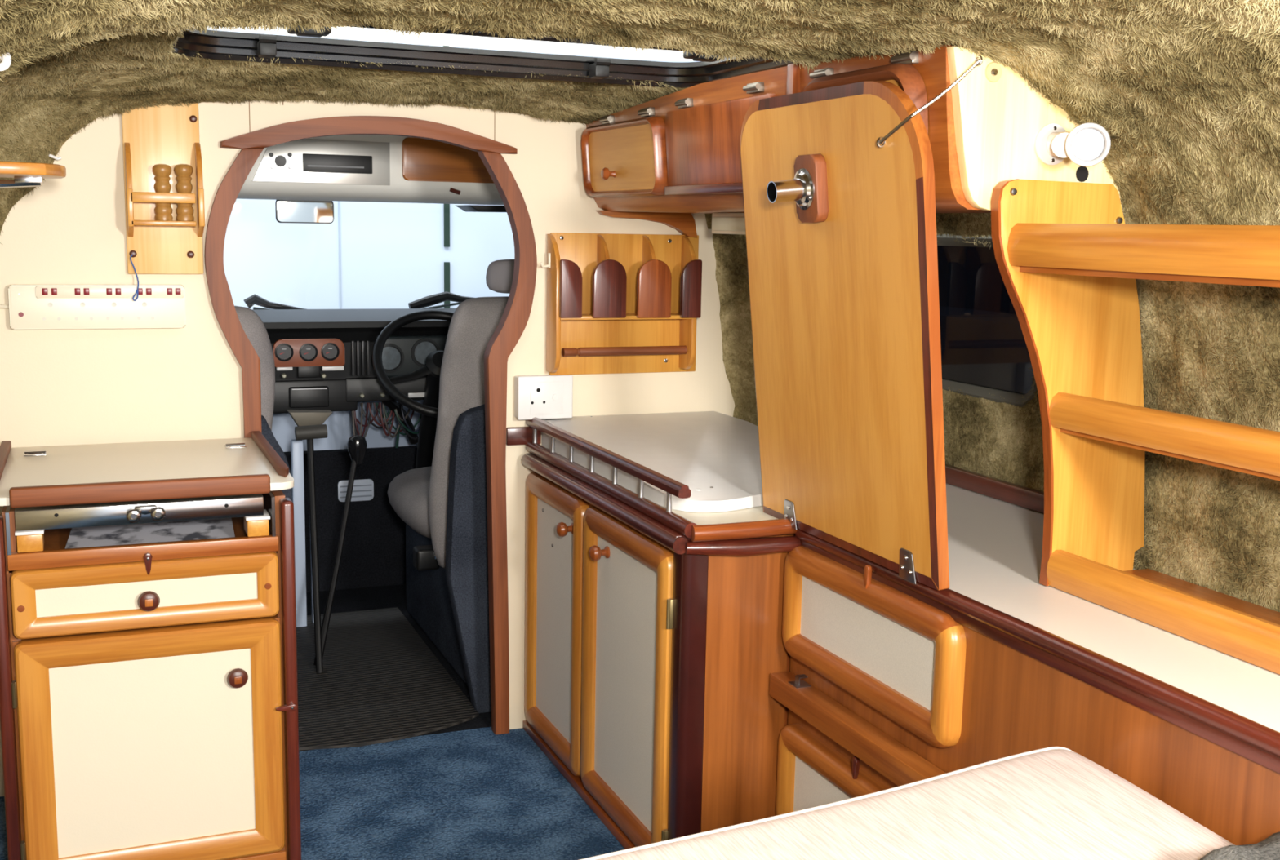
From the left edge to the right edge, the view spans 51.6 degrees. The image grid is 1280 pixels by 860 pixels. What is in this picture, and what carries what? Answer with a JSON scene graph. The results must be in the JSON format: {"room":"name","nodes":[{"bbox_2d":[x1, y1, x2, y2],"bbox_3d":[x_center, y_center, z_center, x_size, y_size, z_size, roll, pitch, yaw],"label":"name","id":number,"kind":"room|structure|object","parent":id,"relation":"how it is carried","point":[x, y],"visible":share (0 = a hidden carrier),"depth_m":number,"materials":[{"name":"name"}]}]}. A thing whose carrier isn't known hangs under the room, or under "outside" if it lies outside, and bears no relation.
{"room":"vehicle interior","nodes":[
{"label":"vehicle interior","id":0,"kind":"room"},
{"bbox_2d":[261,415,291,499],"bbox_3d":[-1.101,0.269,2.942,0.567,0.700,0.570,-3,9,-22],"label":"box","id":1,"kind":"object","parent":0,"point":[266,431],"visible":0.14,"depth_m":2.73,"materials":[{"name":"grey carpet"}]},
{"bbox_2d":[234,306,275,431],"bbox_3d":[-1.091,0.007,2.994,0.473,0.599,0.539,-3,9,-22],"label":"passenger seat","id":2,"kind":"object","parent":1,"relation":"on","point":[252,325],"visible":0.14,"depth_m":2.83,"materials":[{"name":"grey fabric"}]},
{"bbox_2d":[0,584,624,859],"bbox_3d":[-0.359,0.864,1.634,2.900,0.050,5.000,-3,9,-22],"label":"floor","id":3,"kind":"structure","parent":0,"point":[476,794],"depth_m":2.52,"materials":[{"name":"blue carpet"}]},
{"bbox_2d":[0,490,301,859],"bbox_3d":[-0.853,0.403,2.300,0.443,0.640,0.471,-3,9,-22],"label":"base cabinet","id":4,"kind":"object","parent":3,"relation":"on","point":[148,692],"visible":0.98,"depth_m":2.10,"materials":[{"name":"brown wood"}]},
{"bbox_2d":[4,491,275,555],"bbox_3d":[-0.821,0.127,2.186,0.391,0.065,0.322,-3,9,-22],"label":"stove","id":5,"kind":"object","parent":4,"relation":"on","point":[257,511],"visible":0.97,"depth_m":2.05,"materials":[{"name":"silver metal"}]},
{"bbox_2d":[126,505,165,523],"bbox_3d":[-0.764,0.130,2.049,0.057,0.023,0.027,-3,9,-22],"label":"tap","id":6,"kind":"object","parent":5,"relation":"on","point":[135,513],"depth_m":2.05,"materials":[{"name":"silver metal"}]},
{"bbox_2d":[0,431,293,508],"bbox_3d":[-0.848,0.058,2.245,0.455,0.030,0.487,-3,9,-22],"label":"lid","id":7,"kind":"object","parent":5,"relation":"on","point":[110,473],"visible":1,"depth_m":2.18,"materials":[{"name":"beige laminate"}]},
{"bbox_2d":[65,518,235,549],"bbox_3d":[-0.820,0.166,2.221,0.270,0.019,0.250,-3,9,-22],"label":"paper sheet","id":8,"kind":"object","parent":4,"relation":"in","point":[171,531],"visible":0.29,"depth_m":2.20,"materials":[{"name":"grey paper"}]},
{"bbox_2d":[296,607,478,751],"bbox_3d":[-0.761,0.586,3.196,0.560,0.006,0.958,-3,9,-22],"label":"rubber mat","id":9,"kind":"object","parent":3,"relation":"on","point":[380,682],"visible":0.62,"depth_m":3.10,"materials":[{"name":"black rubber"}]},
{"bbox_2d":[290,440,306,627],"bbox_3d":[-0.906,0.279,3.518,0.030,0.511,0.030,-3,9,-22],"label":"board","id":10,"kind":"object","parent":9,"relation":"on","point":[296,446],"visible":0.76,"depth_m":3.50,"materials":[{"name":"blue"}]},
{"bbox_2d":[286,409,332,673],"bbox_3d":[-0.793,0.268,3.274,0.107,0.608,0.278,-3,9,-22],"label":"lever","id":11,"kind":"object","parent":9,"relation":"on","point":[309,423],"visible":1,"depth_m":3.24,"materials":[{"name":"black plastic"}]},
{"bbox_2d":[309,517,314,623],"bbox_3d":[-0.878,0.278,3.546,0.008,0.506,0.020,-3,9,-22],"label":"board","id":12,"kind":"object","parent":9,"relation":"on","point":[312,599],"visible":0.31,"depth_m":3.56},
{"bbox_2d":[313,435,367,665],"bbox_3d":[-0.745,0.295,3.269,0.047,0.558,0.169,9,12,42],"label":"lever","id":13,"kind":"object","parent":9,"relation":"on","point":[357,444],"visible":0.94,"depth_m":3.26,"materials":[{"name":"black plastic"}]},
{"bbox_2d":[405,404,491,713],"bbox_3d":[-0.265,0.207,3.373,0.656,0.720,0.820,-3,9,-22],"label":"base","id":14,"kind":"object","parent":3,"relation":"on","point":[450,604],"visible":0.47,"depth_m":2.91,"materials":[{"name":"grey carpet"}]},
{"bbox_2d":[386,259,514,571],"bbox_3d":[-0.359,-0.065,3.350,0.522,0.743,0.654,-3,9,-22],"label":"seat","id":15,"kind":"object","parent":14,"relation":"on","point":[419,496],"visible":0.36,"depth_m":3.02,"materials":[{"name":"grey fabric"}]},
{"bbox_2d":[386,466,431,538],"bbox_3d":[-0.398,0.184,3.440,0.490,0.140,0.540,-3,9,-22],"label":"seat cushion","id":16,"kind":"object","parent":15,"relation":"on","point":[408,493],"depth_m":3.29,"materials":[{"name":"grey fabric"}]},
{"bbox_2d":[522,471,795,849],"bbox_3d":[0.095,0.401,2.541,0.460,0.605,0.808,-3,9,-22],"label":"base cabinet","id":17,"kind":"object","parent":3,"relation":"on","point":[649,666],"visible":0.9,"depth_m":2.22,"materials":[{"name":"red wood"}]},
{"bbox_2d":[521,417,800,556],"bbox_3d":[0.111,0.077,2.477,0.451,0.112,0.841,-3,9,-22],"label":"trim","id":18,"kind":"structure","parent":17,"relation":"on","point":[741,532],"depth_m":2.16,"materials":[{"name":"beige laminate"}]},
{"bbox_2d":[542,411,763,512],"bbox_3d":[0.123,0.044,2.543,0.423,0.065,0.707,-3,9,-22],"label":"countertop","id":19,"kind":"structure","parent":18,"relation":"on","point":[716,455],"depth_m":2.53,"materials":[{"name":"white laminate"}]},
{"bbox_2d":[769,546,1279,845],"bbox_3d":[0.755,0.601,1.302,0.349,0.613,2.026,-3,9,-22],"label":"drawer unit","id":20,"kind":"object","parent":3,"relation":"on","point":[882,689],"visible":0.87,"depth_m":1.77,"materials":[{"name":"brown wood"}]},
{"bbox_2d":[794,483,1279,773],"bbox_3d":[0.689,0.250,1.641,0.466,0.037,2.800,-3,9,-22],"label":"countertop","id":21,"kind":"structure","parent":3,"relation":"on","point":[995,591],"depth_m":1.58,"materials":[{"name":"white"}]},
{"bbox_2d":[740,80,949,591],"bbox_3d":[0.252,-0.147,1.884,0.144,0.660,0.493,-3,9,-22],"label":"table leaf","id":22,"kind":"object","parent":21,"relation":"attached to","point":[841,226],"visible":1,"depth_m":1.83,"materials":[{"name":"brown wood"}]},
{"bbox_2d":[766,168,814,209],"bbox_3d":[0.208,-0.338,1.853,0.056,0.058,0.058,-3,9,-22],"label":"socket","id":23,"kind":"object","parent":22,"relation":"attached to","point":[800,189],"depth_m":1.84,"materials":[{"name":"silver metal"}]},
{"bbox_2d":[991,178,1279,675],"bbox_3d":[0.819,0.038,1.168,0.290,0.535,1.300,-3,9,-22],"label":"shelf unit","id":24,"kind":"object","parent":21,"relation":"on","point":[1069,264],"visible":1,"depth_m":1.68,"materials":[{"name":"yellow wood"}]},
{"bbox_3d":[0.336,0.765,0.894,0.735,0.398,0.850,-3,9,-22],"label":"box","id":25,"kind":"object","parent":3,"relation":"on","visible":0},
{"bbox_2d":[580,746,1234,859],"bbox_3d":[0.171,0.502,0.845,1.114,0.123,1.025,-3,9,-22],"label":"bench cushion","id":26,"kind":"object","parent":25,"relation":"on","point":[1053,803],"visible":0.98,"depth_m":1.28,"materials":[{"name":"beige fabric"}]},
{"bbox_2d":[1200,832,1279,859],"bbox_3d":[0.602,0.406,1.081,0.320,0.089,0.287,-3,9,-22],"label":"throw","id":27,"kind":"object","parent":26,"relation":"on","point":[1268,849],"visible":1,"depth_m":1.15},
{"bbox_2d":[271,400,423,452],"bbox_3d":[-0.976,-0.015,3.907,1.950,0.240,0.020,-3,9,-22],"label":"wall","id":28,"kind":"structure","parent":0,"point":[339,424],"depth_m":3.94,"materials":[{"name":"white metal"}]},
{"bbox_3d":[-0.944,-0.530,3.839,2.000,0.390,0.005,-3,9,-22],"label":"window","id":29,"kind":"structure","parent":28,"relation":"in","visible":0},
{"bbox_2d":[243,294,306,309],"bbox_3d":[-1.020,-0.361,3.870,0.266,0.073,0.030,-3,9,-22],"label":"wiper","id":30,"kind":"object","parent":29,"relation":"attached to","point":[253,300],"visible":0.58,"depth_m":3.83,"materials":[{"name":"black plastic"}]},
{"bbox_2d":[408,291,473,308],"bbox_3d":[-0.601,-0.392,4.040,0.213,0.062,0.032,-3,9,-22],"label":"wiper","id":31,"kind":"object","parent":29,"relation":"attached to","point":[433,300],"visible":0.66,"depth_m":4.02,"materials":[{"name":"black plastic"}]},
{"bbox_2d":[284,445,417,592],"bbox_3d":[-0.958,0.278,3.896,1.950,0.435,0.040,-3,9,-22],"label":"panel","id":32,"kind":"object","parent":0,"point":[374,552],"depth_m":3.93,"materials":[{"name":"plastic"}]},
{"bbox_2d":[337,479,373,502],"bbox_3d":[-0.838,0.178,3.905,0.104,0.064,0.010,-3,9,-22],"label":"air vent","id":33,"kind":"object","parent":32,"relation":"attached to","point":[362,489],"visible":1,"depth_m":3.90,"materials":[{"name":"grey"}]},
{"bbox_2d":[0,99,734,797],"bbox_3d":[-0.524,-0.032,2.667,2.150,1.440,0.021,-3,9,-22],"label":"wall","id":34,"kind":"structure","parent":0,"point":[59,387],"depth_m":2.49,"materials":[{"name":"beige paint"}]},
{"bbox_2d":[48,154,61,159],"bbox_3d":[-1.046,-0.485,2.345,0.047,0.013,0.017,5,10,23],"label":"hook","id":35,"kind":"object","parent":34,"relation":"attached to","point":[51,155],"visible":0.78,"depth_m":2.34,"materials":[{"name":"white plastic"}]},
{"bbox_2d":[0,284,186,329],"bbox_3d":[-1.014,-0.224,2.404,0.357,0.079,0.028,-3,9,-22],"label":"power strip","id":36,"kind":"object","parent":34,"relation":"attached to","point":[31,307],"visible":1,"depth_m":2.40,"materials":[{"name":"beige plastic"}]},
{"bbox_2d":[41,288,48,294],"bbox_3d":[-1.063,-0.247,2.366,0.009,0.012,0.003,-3,9,-22],"label":"switch","id":37,"kind":"object","parent":36,"relation":"attached to","point":[44,291],"depth_m":2.37,"materials":[{"name":"red plastic"}]},
{"bbox_2d":[51,288,57,294],"bbox_3d":[-1.049,-0.248,2.372,0.009,0.012,0.003,-3,9,-22],"label":"switch","id":38,"kind":"object","parent":36,"relation":"attached to","point":[54,291],"depth_m":2.37,"materials":[{"name":"red plastic"}]},
{"bbox_2d":[74,288,80,294],"bbox_3d":[-1.013,-0.250,2.386,0.009,0.012,0.003,-3,9,-22],"label":"switch","id":39,"kind":"object","parent":36,"relation":"attached to","point":[77,291],"depth_m":2.39,"materials":[{"name":"red plastic"}]},
{"bbox_2d":[83,288,89,294],"bbox_3d":[-1.000,-0.250,2.392,0.009,0.012,0.003,-3,9,-22],"label":"switch","id":40,"kind":"object","parent":36,"relation":"attached to","point":[86,291],"depth_m":2.39,"materials":[{"name":"red plastic"}]},
{"bbox_2d":[106,288,111,294],"bbox_3d":[-0.964,-0.252,2.406,0.009,0.012,0.003,-3,9,-22],"label":"switch","id":41,"kind":"object","parent":36,"relation":"attached to","point":[108,291],"depth_m":2.41,"materials":[{"name":"red plastic"}]},
{"bbox_2d":[115,288,120,294],"bbox_3d":[-0.950,-0.252,2.412,0.009,0.012,0.003,-3,9,-22],"label":"switch","id":42,"kind":"object","parent":36,"relation":"attached to","point":[117,291],"depth_m":2.41,"materials":[{"name":"red plastic"}]},
{"bbox_2d":[137,288,142,294],"bbox_3d":[-0.916,-0.254,2.426,0.009,0.012,0.003,-3,9,-22],"label":"switch","id":43,"kind":"object","parent":36,"relation":"attached to","point":[140,290],"depth_m":2.43,"materials":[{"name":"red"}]},
{"bbox_2d":[146,288,151,294],"bbox_3d":[-0.902,-0.255,2.432,0.009,0.012,0.003,-3,9,-22],"label":"switch","id":44,"kind":"object","parent":36,"relation":"attached to","point":[148,291],"depth_m":2.43,"materials":[{"name":"red plastic"}]},
{"bbox_2d":[167,288,172,294],"bbox_3d":[-0.868,-0.256,2.446,0.009,0.012,0.003,-3,9,-22],"label":"switch","id":45,"kind":"object","parent":36,"relation":"attached to","point":[169,290],"depth_m":2.44,"materials":[{"name":"red plastic"}]},
{"bbox_2d":[175,288,181,294],"bbox_3d":[-0.855,-0.257,2.451,0.009,0.012,0.003,-3,9,-22],"label":"switch","id":46,"kind":"object","parent":36,"relation":"attached to","point":[178,291],"depth_m":2.45,"materials":[{"name":"red plastic"}]},
{"bbox_2d":[121,101,204,274],"bbox_3d":[-0.865,-0.444,2.408,0.133,0.320,0.074,-3,9,-22],"label":"spice rack","id":47,"kind":"object","parent":34,"relation":"attached to","point":[168,135],"visible":0.96,"depth_m":2.42,"materials":[{"name":"brown wood"}]},
{"bbox_2d":[129,253,138,301],"bbox_3d":[-0.923,-0.279,2.421,0.014,0.085,0.012,-3,9,-22],"label":"string","id":48,"kind":"object","parent":47,"relation":"hanging from","point":[137,291],"visible":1,"depth_m":2.42,"materials":[{"name":"blue fabric"}]},
{"bbox_2d":[152,164,173,220],"bbox_3d":[-0.866,-0.432,2.404,0.033,0.101,0.033,-3,9,-22],"label":"pepper mill","id":49,"kind":"object","parent":47,"relation":"on","point":[163,211],"visible":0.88,"depth_m":2.39,"materials":[{"name":"brown wood"}]},
{"bbox_2d":[132,220,196,226],"bbox_3d":[-0.867,-0.377,2.409,0.110,0.009,0.057,-3,9,-22],"label":"shelf","id":50,"kind":"object","parent":47,"relation":"attached to","point":[135,223],"depth_m":2.38,"materials":[{"name":"orange wood"}]},
{"bbox_2d":[173,164,194,221],"bbox_3d":[-0.832,-0.434,2.418,0.033,0.102,0.033,-3,9,-22],"label":"pepper mill","id":51,"kind":"object","parent":47,"relation":"on","point":[184,211],"visible":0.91,"depth_m":2.41,"materials":[{"name":"brown wood"}]},
{"bbox_2d":[204,147,263,438],"bbox_3d":[-0.773,0.072,2.567,0.111,1.216,0.037,-3,9,-22],"label":"trim","id":52,"kind":"structure","parent":34,"relation":"attached to","point":[228,192],"depth_m":2.48,"materials":[{"name":"brown wood"}]},
{"bbox_2d":[220,115,517,154],"bbox_3d":[-0.516,-0.572,2.569,0.572,0.071,0.037,-3,9,-22],"label":"trim","id":53,"kind":"structure","parent":34,"relation":"attached to","point":[278,134],"depth_m":2.54,"materials":[{"name":"brown wood"}]},
{"bbox_2d":[477,151,537,735],"bbox_3d":[-0.279,0.045,2.768,0.117,1.226,0.037,-3,9,-22],"label":"trim","id":54,"kind":"structure","parent":34,"relation":"attached to","point":[512,325],"depth_m":2.73,"materials":[{"name":"brown wood"}]},
{"bbox_2d":[506,426,541,445],"bbox_3d":[-0.244,0.012,2.774,0.075,0.038,0.012,-3,9,-22],"label":"trim","id":55,"kind":"structure","parent":34,"relation":"attached to","point":[515,436],"depth_m":2.77,"materials":[{"name":"brown wood"}]},
{"bbox_2d":[514,374,573,420],"bbox_3d":[-0.201,-0.070,2.763,0.120,0.091,0.040,-3,9,-22],"label":"socket","id":56,"kind":"object","parent":34,"relation":"attached to","point":[544,397],"visible":1,"depth_m":2.75,"materials":[{"name":"white plastic"}]},
{"bbox_2d":[546,232,702,375],"bbox_3d":[-0.022,-0.262,2.781,0.344,0.296,0.086,-3,9,-22],"label":"utensil rack","id":57,"kind":"object","parent":34,"relation":"attached to","point":[617,303],"visible":1,"depth_m":2.78,"materials":[{"name":"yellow wood"}]},
{"bbox_2d":[539,253,550,267],"bbox_3d":[-0.195,-0.347,2.713,0.022,0.031,0.012,-3,9,-22],"label":"hook","id":58,"kind":"object","parent":57,"relation":"attached to","point":[548,265],"visible":1,"depth_m":2.71,"materials":[{"name":"beige plastic"}]},
{"bbox_2d":[560,313,696,319],"bbox_3d":[-0.034,-0.238,2.780,0.303,0.008,0.067,-3,9,-22],"label":"shelf","id":59,"kind":"object","parent":57,"relation":"attached to","point":[562,316],"depth_m":2.75,"materials":[{"name":"orange wood"}]},
{"bbox_2d":[192,26,697,309],"bbox_3d":[-1.600,-0.991,5.791,7.500,3.300,0.115,-3,9,-22],"label":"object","id":60,"kind":"structure","parent":0,"point":[372,255],"depth_m":5.93,"materials":[{"name":"white glass"}]},
{"bbox_2d":[0,0,1279,243],"bbox_3d":[0.143,-0.229,1.095,1.838,0.397,3.360,-3,9,-22],"label":"ceiling","id":61,"kind":"structure","parent":0,"point":[1189,90],"depth_m":1.58,"materials":[{"name":"green fur"}]},
{"bbox_2d":[0,52,11,71],"bbox_3d":[-0.694,-0.416,1.413,0.052,0.067,0.026,9,12,41],"label":"ceiling lamp","id":62,"kind":"object","parent":61,"relation":"attached to","point":[5,64],"visible":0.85,"depth_m":1.41,"materials":[{"name":"white plastic"}]},
{"bbox_2d":[0,160,66,187],"bbox_3d":[-1.001,-0.373,1.933,0.301,0.036,0.200,-3,9,-22],"label":"corner shelf","id":63,"kind":"object","parent":61,"relation":"attached to","point":[24,174],"visible":1,"depth_m":1.92,"materials":[{"name":"brown wood"}]},
{"bbox_2d":[169,23,798,87],"bbox_3d":[-0.221,-0.579,1.978,0.909,0.048,0.473,-3,9,-22],"label":"roof hatch","id":64,"kind":"structure","parent":61,"relation":"attached to","point":[428,59],"depth_m":2.15,"materials":[{"name":"black"}]},
{"bbox_2d":[581,44,1122,237],"bbox_3d":[0.254,-0.450,2.237,0.343,0.264,1.232,-3,9,-22],"label":"locker","id":65,"kind":"object","parent":61,"relation":"attached to","point":[666,159],"visible":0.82,"depth_m":1.95,"materials":[{"name":"brown wood"}]},
{"bbox_2d":[711,212,745,234],"bbox_3d":[0.210,-0.388,2.491,0.067,0.040,0.240,-3,9,-22],"label":"strip light","id":66,"kind":"object","parent":65,"relation":"attached to","point":[723,223],"visible":0.48,"depth_m":2.51,"materials":[{"name":"beige plastic"}]},
{"bbox_2d":[711,217,745,231],"bbox_3d":[0.183,-0.386,2.480,0.009,0.026,0.210,-3,9,-22],"label":"diffuser","id":67,"kind":"object","parent":66,"relation":"attached to","point":[718,224],"depth_m":2.51,"materials":[{"name":"beige plastic"}]},
{"bbox_2d":[876,54,982,147],"bbox_3d":[0.360,-0.411,1.656,0.094,0.111,0.093,-3,9,-22],"label":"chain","id":68,"kind":"object","parent":65,"relation":"attached to","point":[978,62],"visible":1,"depth_m":1.62,"materials":[{"name":"silver metal"}]},
{"bbox_2d":[1035,122,1119,166],"bbox_3d":[0.551,-0.356,1.652,0.074,0.056,0.100,-3,9,-22],"label":"reading lamp","id":69,"kind":"object","parent":65,"relation":"attached to","point":[1088,144],"visible":1,"depth_m":1.62,"materials":[{"name":"white plastic"}]},
{"bbox_2d":[712,193,1279,612],"bbox_3d":[0.876,0.159,1.461,0.282,0.842,3.355,-3,9,-22],"label":"wall","id":70,"kind":"structure","parent":0,"point":[1211,351],"depth_m":1.75,"materials":[{"name":"green fur"}]},
{"bbox_2d":[936,234,1036,407],"bbox_3d":[0.588,-0.220,2.503,0.029,0.297,0.554,-3,9,-22],"label":"window","id":71,"kind":"structure","parent":70,"relation":"in","point":[984,353],"depth_m":2.42,"materials":[{"name":"black glass"}]},
{"bbox_2d":[945,463,1044,513],"bbox_3d":[0.956,0.230,1.585,0.016,0.033,2.500,-3,9,-22],"label":"trim","id":72,"kind":"structure","parent":70,"relation":"attached to","point":[1014,494],"depth_m":2.35,"materials":[{"name":"brown wood"}]},
{"bbox_3d":[-0.703,-0.784,3.222,2.100,0.030,1.350,-3,9,-22],"label":"ceiling","id":73,"kind":"structure","parent":0,"visible":0},
{"bbox_2d":[236,134,503,204],"bbox_3d":[-0.642,-0.691,3.348,1.800,0.230,0.434,-3,9,-22],"label":"console","id":74,"kind":"object","parent":73,"relation":"attached to","point":[376,168],"visible":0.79,"depth_m":3.14,"materials":[{"name":"white metal"}]},
{"bbox_2d":[275,155,286,166],"bbox_3d":[-0.828,-0.620,3.050,0.026,0.026,0.002,-3,9,-22],"label":"speaker","id":75,"kind":"object","parent":74,"relation":"attached to","point":[280,160],"depth_m":3.05,"materials":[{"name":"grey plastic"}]},
{"bbox_2d":[275,200,333,223],"bbox_3d":[-0.864,-0.571,3.405,0.145,0.077,0.046,-3,9,-22],"label":"mirror","id":76,"kind":"object","parent":74,"relation":"attached to","point":[304,211],"visible":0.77,"depth_m":3.38,"materials":[{"name":"silver"}]},
{"bbox_2d":[455,204,506,212],"bbox_3d":[-0.302,-0.587,3.514,0.354,0.020,0.140,-3,9,-22],"label":"sun visor","id":77,"kind":"object","parent":74,"relation":"attached to","point":[472,208],"visible":0.37,"depth_m":3.41,"materials":[{"name":"black plastic"}]},
{"bbox_3d":[0.230,0.120,3.735,0.040,0.800,1.290,-3,9,-22],"label":"wall","id":78,"kind":"structure","parent":0,"visible":0},
{"bbox_2d":[251,308,456,413],"bbox_3d":[-0.723,-0.202,3.731,1.700,0.258,0.337,-3,9,-22],"label":"dashboard","id":79,"kind":"object","parent":78,"relation":"attached to","point":[323,357],"visible":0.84,"depth_m":3.57,"materials":[{"name":"black plastic"}]},
{"bbox_2d":[273,378,357,413],"bbox_3d":[-0.949,-0.100,3.606,0.329,0.087,0.165,-3,9,-22],"label":"tray","id":80,"kind":"object","parent":79,"relation":"on","point":[340,394],"depth_m":3.54,"materials":[{"name":"black plastic"}]},
{"bbox_2d":[344,376,426,402],"bbox_3d":[-0.503,-0.129,3.757,0.679,0.066,0.118,-3,9,-22],"label":"shelf","id":81,"kind":"object","parent":79,"relation":"attached to","point":[357,388],"depth_m":3.60,"materials":[{"name":"black plastic"}]},
{"bbox_2d":[351,400,421,448],"bbox_3d":[-0.687,-0.021,3.706,0.248,0.178,0.101,-5,11,-35],"label":"wiring loom","id":82,"kind":"object","parent":79,"relation":"hanging from","point":[402,418],"visible":0.79,"depth_m":3.70,"materials":[{"name":"multicoloured plastic"}]},
{"bbox_2d":[372,310,453,468],"bbox_3d":[-0.542,-0.060,3.529,0.357,0.503,0.334,6,10,28],"label":"steering wheel","id":83,"kind":"object","parent":79,"relation":"attached to","point":[428,410],"visible":0.45,"depth_m":3.51,"materials":[{"name":"black plastic"}]},
{"bbox_2d":[408,392,424,397],"bbox_3d":[-0.601,-0.094,3.571,0.048,0.012,0.006,-3,9,-22],"label":"plate","id":84,"kind":"object","parent":83,"relation":"attached to","point":[412,394],"visible":0.91,"depth_m":3.57,"materials":[{"name":"white plastic"}]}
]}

